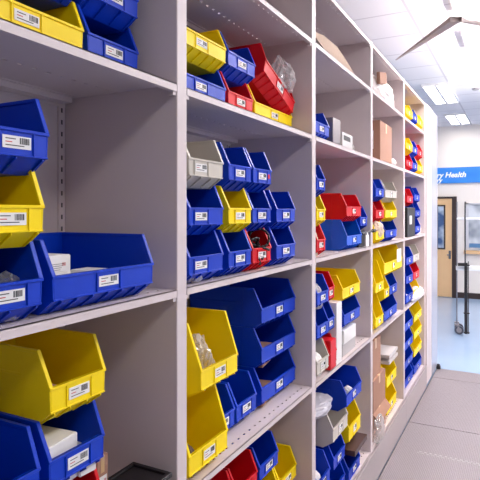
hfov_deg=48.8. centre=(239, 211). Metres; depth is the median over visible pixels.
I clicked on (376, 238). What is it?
storage bin
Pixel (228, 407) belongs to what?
storage bin
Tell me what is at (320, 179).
storage bin
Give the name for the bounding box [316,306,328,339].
storage bin
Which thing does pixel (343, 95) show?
bay
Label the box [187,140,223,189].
storage bin
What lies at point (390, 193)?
storage bin
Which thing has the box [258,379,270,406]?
packet
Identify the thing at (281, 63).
plastic bag
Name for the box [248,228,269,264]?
cable tangle
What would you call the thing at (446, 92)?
diffuser
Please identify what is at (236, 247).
storage bin
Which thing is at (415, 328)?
storage bin
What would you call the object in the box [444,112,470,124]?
recessed light
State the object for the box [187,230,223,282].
storage bin
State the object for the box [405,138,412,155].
storage bin
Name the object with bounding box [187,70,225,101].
storage bin
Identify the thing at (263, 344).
packet
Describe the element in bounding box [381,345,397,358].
tray
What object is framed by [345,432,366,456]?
box
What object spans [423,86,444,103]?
diffuser
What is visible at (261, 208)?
storage bin
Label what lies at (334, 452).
storage bin
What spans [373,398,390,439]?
cardboard box
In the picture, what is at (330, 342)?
folder
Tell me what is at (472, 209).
window
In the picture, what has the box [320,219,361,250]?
storage bin
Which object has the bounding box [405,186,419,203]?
storage bin
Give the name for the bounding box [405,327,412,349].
storage bin
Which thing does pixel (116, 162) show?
bay
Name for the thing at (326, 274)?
storage bin
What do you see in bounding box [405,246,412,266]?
storage bin
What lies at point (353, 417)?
storage bin
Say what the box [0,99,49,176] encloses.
storage bin
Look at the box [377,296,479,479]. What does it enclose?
floor
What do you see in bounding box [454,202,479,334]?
trolley
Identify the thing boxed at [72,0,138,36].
storage bin
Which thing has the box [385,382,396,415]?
storage bin
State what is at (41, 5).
storage bin
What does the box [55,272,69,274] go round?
carton
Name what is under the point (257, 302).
storage bin
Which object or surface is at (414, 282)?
storage bin
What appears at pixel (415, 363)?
storage bin
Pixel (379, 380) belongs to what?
cardboard box
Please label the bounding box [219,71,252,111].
storage bin
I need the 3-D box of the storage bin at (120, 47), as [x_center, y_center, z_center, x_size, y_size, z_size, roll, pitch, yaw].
[-0.436,-0.404,1.346,0.306,0.146,0.187,0,0,28]
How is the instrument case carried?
on the bay at (343, 95)
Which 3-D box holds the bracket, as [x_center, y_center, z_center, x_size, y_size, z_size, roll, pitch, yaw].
[1.226,-1.402,3.560,0.316,0.534,0.837,0,0,-26]
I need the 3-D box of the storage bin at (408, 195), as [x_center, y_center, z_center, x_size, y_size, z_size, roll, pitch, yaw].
[1.250,-0.121,4.371,0.306,0.146,0.262,0,0,28]
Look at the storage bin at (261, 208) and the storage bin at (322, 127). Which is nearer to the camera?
the storage bin at (261, 208)
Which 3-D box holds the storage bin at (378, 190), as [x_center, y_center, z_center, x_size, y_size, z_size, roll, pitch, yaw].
[0.750,-0.141,3.405,0.306,0.146,0.227,0,0,28]
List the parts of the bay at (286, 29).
panel, shelf, shelf, shelf, shelf, panel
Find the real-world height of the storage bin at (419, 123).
0.146 m
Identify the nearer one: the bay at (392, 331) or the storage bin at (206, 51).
the storage bin at (206, 51)
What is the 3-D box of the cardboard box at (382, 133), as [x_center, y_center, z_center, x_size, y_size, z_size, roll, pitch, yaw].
[0.857,-0.462,3.622,0.286,0.263,0.351,0,0,28]
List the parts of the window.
sill, pane, rail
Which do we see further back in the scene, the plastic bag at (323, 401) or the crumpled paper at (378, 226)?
the crumpled paper at (378, 226)
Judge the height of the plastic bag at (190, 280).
0.072 m
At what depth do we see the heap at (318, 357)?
2.37 m
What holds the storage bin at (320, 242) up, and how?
on the bay at (343, 95)
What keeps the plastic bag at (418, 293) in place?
on the bay at (415, 388)
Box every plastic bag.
[0,270,19,321]
[187,277,202,282]
[192,333,214,390]
[271,55,295,92]
[316,392,331,418]
[373,75,394,106]
[373,413,384,443]
[406,286,423,301]
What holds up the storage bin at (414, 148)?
on the storage bin at (414, 164)
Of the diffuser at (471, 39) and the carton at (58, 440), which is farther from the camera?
the diffuser at (471, 39)
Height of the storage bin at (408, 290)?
0.161 m
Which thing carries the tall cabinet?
on the floor
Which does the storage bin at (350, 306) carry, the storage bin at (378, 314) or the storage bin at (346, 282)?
the storage bin at (346, 282)
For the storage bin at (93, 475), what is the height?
0.161 m
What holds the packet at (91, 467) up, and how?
in the storage bin at (85, 420)
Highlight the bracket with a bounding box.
[396,16,479,59]
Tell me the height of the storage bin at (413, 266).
0.161 m
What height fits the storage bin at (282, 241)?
0.146 m
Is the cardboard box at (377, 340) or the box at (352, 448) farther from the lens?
the cardboard box at (377, 340)
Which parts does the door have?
vision pane, vision frame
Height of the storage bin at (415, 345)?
0.161 m
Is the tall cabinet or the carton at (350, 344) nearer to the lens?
the carton at (350, 344)
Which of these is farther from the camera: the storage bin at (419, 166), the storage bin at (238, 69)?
the storage bin at (419, 166)
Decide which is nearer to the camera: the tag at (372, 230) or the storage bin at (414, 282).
the tag at (372, 230)
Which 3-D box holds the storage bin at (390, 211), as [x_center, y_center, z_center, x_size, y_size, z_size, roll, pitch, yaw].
[0.903,-0.007,3.695,0.306,0.146,0.372,0,0,28]
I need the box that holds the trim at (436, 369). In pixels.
[378,369,436,478]
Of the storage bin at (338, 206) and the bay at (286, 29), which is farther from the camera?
the storage bin at (338, 206)
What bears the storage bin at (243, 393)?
on the bay at (286, 29)
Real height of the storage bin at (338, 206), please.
0.146 m
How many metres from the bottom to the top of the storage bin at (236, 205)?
0.146 m
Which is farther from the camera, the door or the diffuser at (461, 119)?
the door
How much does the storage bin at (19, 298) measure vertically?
0.146 m
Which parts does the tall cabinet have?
panel, panel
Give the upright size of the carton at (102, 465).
0.161 m
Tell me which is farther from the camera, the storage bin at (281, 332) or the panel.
the panel
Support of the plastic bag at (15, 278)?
in the storage bin at (19, 298)
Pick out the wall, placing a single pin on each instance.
(457, 146)
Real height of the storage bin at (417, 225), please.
0.146 m
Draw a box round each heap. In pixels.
[316,352,321,376]
[316,471,320,479]
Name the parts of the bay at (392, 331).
shelf, shelf, shelf, shelf, shelf, shelf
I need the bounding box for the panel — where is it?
[433,369,479,383]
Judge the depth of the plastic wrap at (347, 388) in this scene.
2.87 m
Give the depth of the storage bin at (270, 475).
2.10 m
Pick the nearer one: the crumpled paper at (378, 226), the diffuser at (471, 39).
the crumpled paper at (378, 226)
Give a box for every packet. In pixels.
[77,441,95,476]
[188,444,194,453]
[258,341,271,367]
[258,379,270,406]
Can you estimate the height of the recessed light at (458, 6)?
0.035 m
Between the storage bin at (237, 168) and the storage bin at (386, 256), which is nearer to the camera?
the storage bin at (237, 168)
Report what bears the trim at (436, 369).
on the floor
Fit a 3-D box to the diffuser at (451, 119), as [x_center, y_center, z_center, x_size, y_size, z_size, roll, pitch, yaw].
[3.801,-1.653,9.447,0.130,0.026,0.996,0,0,28]
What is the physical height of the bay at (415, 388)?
2.650 m
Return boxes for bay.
[0,0,186,479]
[187,0,315,479]
[316,0,374,479]
[373,44,406,479]
[405,81,426,423]
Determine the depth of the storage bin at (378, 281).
3.43 m
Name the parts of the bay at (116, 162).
panel, shelf, shelf, panel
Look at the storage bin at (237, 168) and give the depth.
1.68 m
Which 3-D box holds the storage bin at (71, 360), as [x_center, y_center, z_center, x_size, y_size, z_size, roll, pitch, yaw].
[-0.481,0.365,1.217,0.306,0.161,0.171,0,0,28]
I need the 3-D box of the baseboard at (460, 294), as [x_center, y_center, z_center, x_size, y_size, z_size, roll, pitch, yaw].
[6.447,1.605,9.053,5.115,0.110,0.018,0,0,28]
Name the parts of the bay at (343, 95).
shelf, shelf, shelf, shelf, shelf, shelf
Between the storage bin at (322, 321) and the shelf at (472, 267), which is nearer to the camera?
the storage bin at (322, 321)
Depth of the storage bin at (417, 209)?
4.60 m
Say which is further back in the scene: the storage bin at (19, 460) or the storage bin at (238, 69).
the storage bin at (238, 69)
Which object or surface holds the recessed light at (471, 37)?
in the ceiling
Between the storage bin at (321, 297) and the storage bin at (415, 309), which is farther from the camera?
the storage bin at (415, 309)
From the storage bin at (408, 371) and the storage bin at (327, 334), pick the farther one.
the storage bin at (408, 371)
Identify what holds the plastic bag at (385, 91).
on the bay at (392, 331)
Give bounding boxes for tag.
[362,229,375,245]
[397,248,400,261]
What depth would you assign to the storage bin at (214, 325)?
1.66 m
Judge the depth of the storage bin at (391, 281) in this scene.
3.79 m
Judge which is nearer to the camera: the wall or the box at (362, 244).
the box at (362, 244)
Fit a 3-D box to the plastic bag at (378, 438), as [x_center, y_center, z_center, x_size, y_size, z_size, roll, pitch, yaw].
[0.867,1.339,3.307,0.068,0.160,0.179,0,0,28]
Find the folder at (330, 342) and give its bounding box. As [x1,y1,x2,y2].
[322,336,335,369]
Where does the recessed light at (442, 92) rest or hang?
in the ceiling
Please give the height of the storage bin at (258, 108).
0.146 m
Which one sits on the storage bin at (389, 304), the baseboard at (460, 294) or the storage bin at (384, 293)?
the storage bin at (384, 293)
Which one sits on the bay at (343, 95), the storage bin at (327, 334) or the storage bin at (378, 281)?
the storage bin at (327, 334)
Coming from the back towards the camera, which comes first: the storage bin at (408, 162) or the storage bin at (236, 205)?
the storage bin at (408, 162)
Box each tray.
[108,462,171,479]
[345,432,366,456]
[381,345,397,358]
[381,352,397,364]
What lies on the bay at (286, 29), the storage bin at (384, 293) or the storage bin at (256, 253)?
the storage bin at (256, 253)
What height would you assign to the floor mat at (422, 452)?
0.032 m
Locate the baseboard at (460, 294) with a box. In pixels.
[458,292,479,298]
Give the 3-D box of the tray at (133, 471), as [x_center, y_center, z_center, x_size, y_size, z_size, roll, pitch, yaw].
[-0.256,0.698,1.301,0.124,0.087,0.132,0,0,28]
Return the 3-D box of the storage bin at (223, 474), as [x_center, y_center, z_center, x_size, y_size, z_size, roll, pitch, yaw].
[-0.187,0.945,1.752,0.286,0.146,0.197,0,0,28]
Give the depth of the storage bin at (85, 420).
1.16 m
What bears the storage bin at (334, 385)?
on the storage bin at (353, 417)
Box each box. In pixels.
[326,117,339,144]
[355,230,364,247]
[373,120,391,163]
[373,335,380,378]
[373,368,384,413]
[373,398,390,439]
[405,207,414,236]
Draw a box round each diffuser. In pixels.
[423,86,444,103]
[437,85,456,102]
[446,116,458,123]
[456,115,468,123]
[464,32,479,49]
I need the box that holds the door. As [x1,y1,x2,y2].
[437,196,456,297]
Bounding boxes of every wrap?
[344,385,351,393]
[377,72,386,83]
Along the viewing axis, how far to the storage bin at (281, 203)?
2.02 m
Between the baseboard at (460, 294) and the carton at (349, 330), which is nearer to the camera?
the carton at (349, 330)
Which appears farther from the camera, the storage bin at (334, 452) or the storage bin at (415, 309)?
the storage bin at (415, 309)
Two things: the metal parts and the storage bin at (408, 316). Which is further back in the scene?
the storage bin at (408, 316)
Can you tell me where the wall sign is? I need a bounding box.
[437,166,479,183]
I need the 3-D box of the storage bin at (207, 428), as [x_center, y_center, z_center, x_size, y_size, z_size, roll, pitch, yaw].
[-0.220,0.633,1.573,0.306,0.216,0.220,0,0,28]
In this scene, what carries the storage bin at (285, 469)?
on the storage bin
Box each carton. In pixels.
[41,425,76,479]
[48,253,69,272]
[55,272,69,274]
[70,267,105,272]
[96,452,107,479]
[316,33,352,72]
[328,300,341,364]
[342,323,355,344]
[342,337,354,356]
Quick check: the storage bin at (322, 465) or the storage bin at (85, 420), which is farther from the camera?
the storage bin at (322, 465)
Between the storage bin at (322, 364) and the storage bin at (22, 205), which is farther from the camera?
the storage bin at (322, 364)
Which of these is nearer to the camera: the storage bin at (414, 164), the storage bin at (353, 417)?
the storage bin at (353, 417)
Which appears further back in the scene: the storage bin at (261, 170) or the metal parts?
the metal parts
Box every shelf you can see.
[456,265,479,270]
[457,217,479,219]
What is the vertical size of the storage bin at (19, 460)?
0.161 m
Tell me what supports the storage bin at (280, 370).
on the bay at (286, 29)
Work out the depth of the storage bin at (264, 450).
2.10 m
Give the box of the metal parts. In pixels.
[316,284,322,308]
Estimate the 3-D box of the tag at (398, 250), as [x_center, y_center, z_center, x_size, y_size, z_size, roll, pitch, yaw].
[1.153,0.314,3.834,0.002,0.095,0.150,0,0,28]
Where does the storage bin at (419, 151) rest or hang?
on the storage bin at (419, 166)
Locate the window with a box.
[466,203,479,253]
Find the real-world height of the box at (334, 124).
0.135 m
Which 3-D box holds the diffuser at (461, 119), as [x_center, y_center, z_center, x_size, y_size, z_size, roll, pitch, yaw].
[3.951,-1.653,9.368,0.130,0.026,0.996,0,0,28]
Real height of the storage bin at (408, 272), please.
0.161 m
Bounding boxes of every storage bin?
[0,0,83,47]
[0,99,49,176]
[0,170,44,248]
[0,241,43,322]
[0,328,105,424]
[0,400,104,479]
[0,418,40,479]
[15,0,71,11]
[30,232,153,314]
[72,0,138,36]
[72,468,99,479]
[75,3,138,68]
[187,27,226,75]
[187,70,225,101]
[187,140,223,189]
[187,185,223,234]
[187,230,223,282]
[187,307,237,397]
[187,384,227,478]
[190,277,295,328]
[191,465,229,479]
[206,448,257,479]
[213,229,251,276]
[215,142,251,191]
[216,186,251,232]
[216,382,234,428]
[218,31,255,87]
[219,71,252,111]
[220,369,256,424]
[229,43,294,114]
[230,314,295,368]
[232,430,278,479]
[237,349,295,406]
[241,228,271,271]
[244,148,271,192]
[244,188,271,230]
[247,84,292,126]
[262,468,276,479]
[264,190,295,228]
[264,226,295,265]
[273,443,296,479]
[316,113,329,138]
[316,165,325,196]
[316,195,325,225]
[316,225,325,254]
[316,267,359,300]
[316,270,334,300]
[316,273,328,306]
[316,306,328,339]
[316,338,328,375]
[316,364,361,410]
[316,407,347,446]
[316,427,344,471]
[316,448,329,479]
[320,193,360,220]
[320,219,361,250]
[321,333,336,364]
[323,301,334,330]
[330,461,344,479]
[341,399,360,443]
[341,452,359,479]
[342,295,359,326]
[356,206,367,229]
[373,179,383,201]
[373,200,383,221]
[373,221,383,242]
[373,244,401,275]
[373,260,383,294]
[373,293,383,328]
[377,276,389,300]
[379,294,396,321]
[380,179,396,202]
[380,200,396,221]
[380,220,396,241]
[381,360,396,388]
[385,272,396,295]
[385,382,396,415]
[405,105,412,119]
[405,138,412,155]
[405,155,412,169]
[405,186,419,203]
[405,189,412,205]
[405,203,419,218]
[405,244,419,262]
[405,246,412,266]
[405,265,412,284]
[405,283,412,303]
[405,308,412,331]
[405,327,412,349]
[405,345,412,368]
[405,364,412,387]
[409,141,417,157]
[409,157,417,171]
[409,301,421,322]
[410,110,417,123]
[410,262,419,280]
[410,279,418,294]
[410,318,421,339]
[410,335,421,356]
[410,351,421,374]
[414,157,422,173]
[415,115,422,128]
[415,145,422,160]
[415,219,419,233]
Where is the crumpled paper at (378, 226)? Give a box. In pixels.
[373,221,383,235]
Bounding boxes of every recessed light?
[421,82,458,104]
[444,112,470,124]
[450,0,479,13]
[461,27,479,50]
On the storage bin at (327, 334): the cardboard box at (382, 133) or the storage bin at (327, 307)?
the storage bin at (327, 307)
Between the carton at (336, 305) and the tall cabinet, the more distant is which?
the tall cabinet
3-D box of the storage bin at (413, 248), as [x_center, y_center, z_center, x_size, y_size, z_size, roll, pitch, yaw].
[1.369,0.365,4.574,0.306,0.161,0.292,0,0,28]
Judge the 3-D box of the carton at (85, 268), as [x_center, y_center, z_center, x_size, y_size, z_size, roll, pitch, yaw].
[-0.337,0.163,1.211,0.081,0.064,0.060,0,0,22]
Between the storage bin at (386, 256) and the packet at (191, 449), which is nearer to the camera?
the packet at (191, 449)
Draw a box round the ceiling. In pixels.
[320,0,479,126]
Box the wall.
[437,124,479,296]
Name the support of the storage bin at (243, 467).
on the storage bin
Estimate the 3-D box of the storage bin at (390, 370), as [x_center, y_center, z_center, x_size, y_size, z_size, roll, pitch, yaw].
[0.937,1.141,3.801,0.306,0.181,0.322,0,0,28]
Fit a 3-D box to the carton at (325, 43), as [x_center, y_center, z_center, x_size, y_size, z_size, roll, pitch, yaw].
[0.350,-0.773,2.703,0.310,0.100,0.710,0,0,28]
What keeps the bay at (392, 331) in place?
on the floor
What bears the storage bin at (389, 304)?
on the bay at (392, 331)
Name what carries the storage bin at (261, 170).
on the storage bin at (261, 208)
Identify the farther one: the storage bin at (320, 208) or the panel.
the panel
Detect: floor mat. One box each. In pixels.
[378,422,479,479]
[409,377,479,434]
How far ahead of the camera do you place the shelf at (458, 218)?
7.13 m
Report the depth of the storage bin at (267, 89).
2.06 m
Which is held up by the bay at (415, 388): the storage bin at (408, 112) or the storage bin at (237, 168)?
the storage bin at (408, 112)
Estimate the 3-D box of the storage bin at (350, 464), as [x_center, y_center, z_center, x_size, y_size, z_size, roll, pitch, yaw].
[0.478,1.344,2.890,0.306,0.151,0.222,0,0,28]
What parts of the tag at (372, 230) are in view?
clip arm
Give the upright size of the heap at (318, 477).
0.096 m
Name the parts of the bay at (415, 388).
shelf, shelf, shelf, shelf, shelf, shelf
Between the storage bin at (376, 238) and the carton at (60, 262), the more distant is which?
the storage bin at (376, 238)
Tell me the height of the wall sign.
0.309 m
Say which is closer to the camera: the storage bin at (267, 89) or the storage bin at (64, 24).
the storage bin at (64, 24)
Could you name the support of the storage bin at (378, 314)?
on the bay at (392, 331)
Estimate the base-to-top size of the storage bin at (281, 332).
0.161 m
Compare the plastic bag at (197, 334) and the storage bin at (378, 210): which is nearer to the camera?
the plastic bag at (197, 334)
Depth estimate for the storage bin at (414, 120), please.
4.46 m
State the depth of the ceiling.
5.27 m
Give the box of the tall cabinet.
[425,104,436,382]
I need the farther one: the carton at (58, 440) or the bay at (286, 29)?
the bay at (286, 29)
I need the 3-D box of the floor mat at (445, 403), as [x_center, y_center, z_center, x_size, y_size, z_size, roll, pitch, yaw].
[2.307,1.645,4.298,1.584,0.030,1.252,0,0,28]
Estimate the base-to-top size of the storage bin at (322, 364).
0.156 m
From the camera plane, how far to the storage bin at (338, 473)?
2.71 m
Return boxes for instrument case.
[340,132,351,148]
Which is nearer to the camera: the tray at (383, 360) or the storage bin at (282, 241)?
the storage bin at (282, 241)
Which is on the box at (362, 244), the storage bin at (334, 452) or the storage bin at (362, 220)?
the storage bin at (362, 220)
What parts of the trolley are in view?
black post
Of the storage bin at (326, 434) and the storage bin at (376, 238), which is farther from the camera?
the storage bin at (376, 238)
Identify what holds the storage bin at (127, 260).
on the bay at (116, 162)
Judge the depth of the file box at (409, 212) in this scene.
4.22 m
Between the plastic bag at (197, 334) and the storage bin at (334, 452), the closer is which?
the plastic bag at (197, 334)
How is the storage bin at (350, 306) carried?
on the carton at (349, 330)
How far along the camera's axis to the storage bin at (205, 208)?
1.54 m
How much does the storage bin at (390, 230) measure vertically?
0.146 m
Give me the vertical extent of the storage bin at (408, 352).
0.161 m

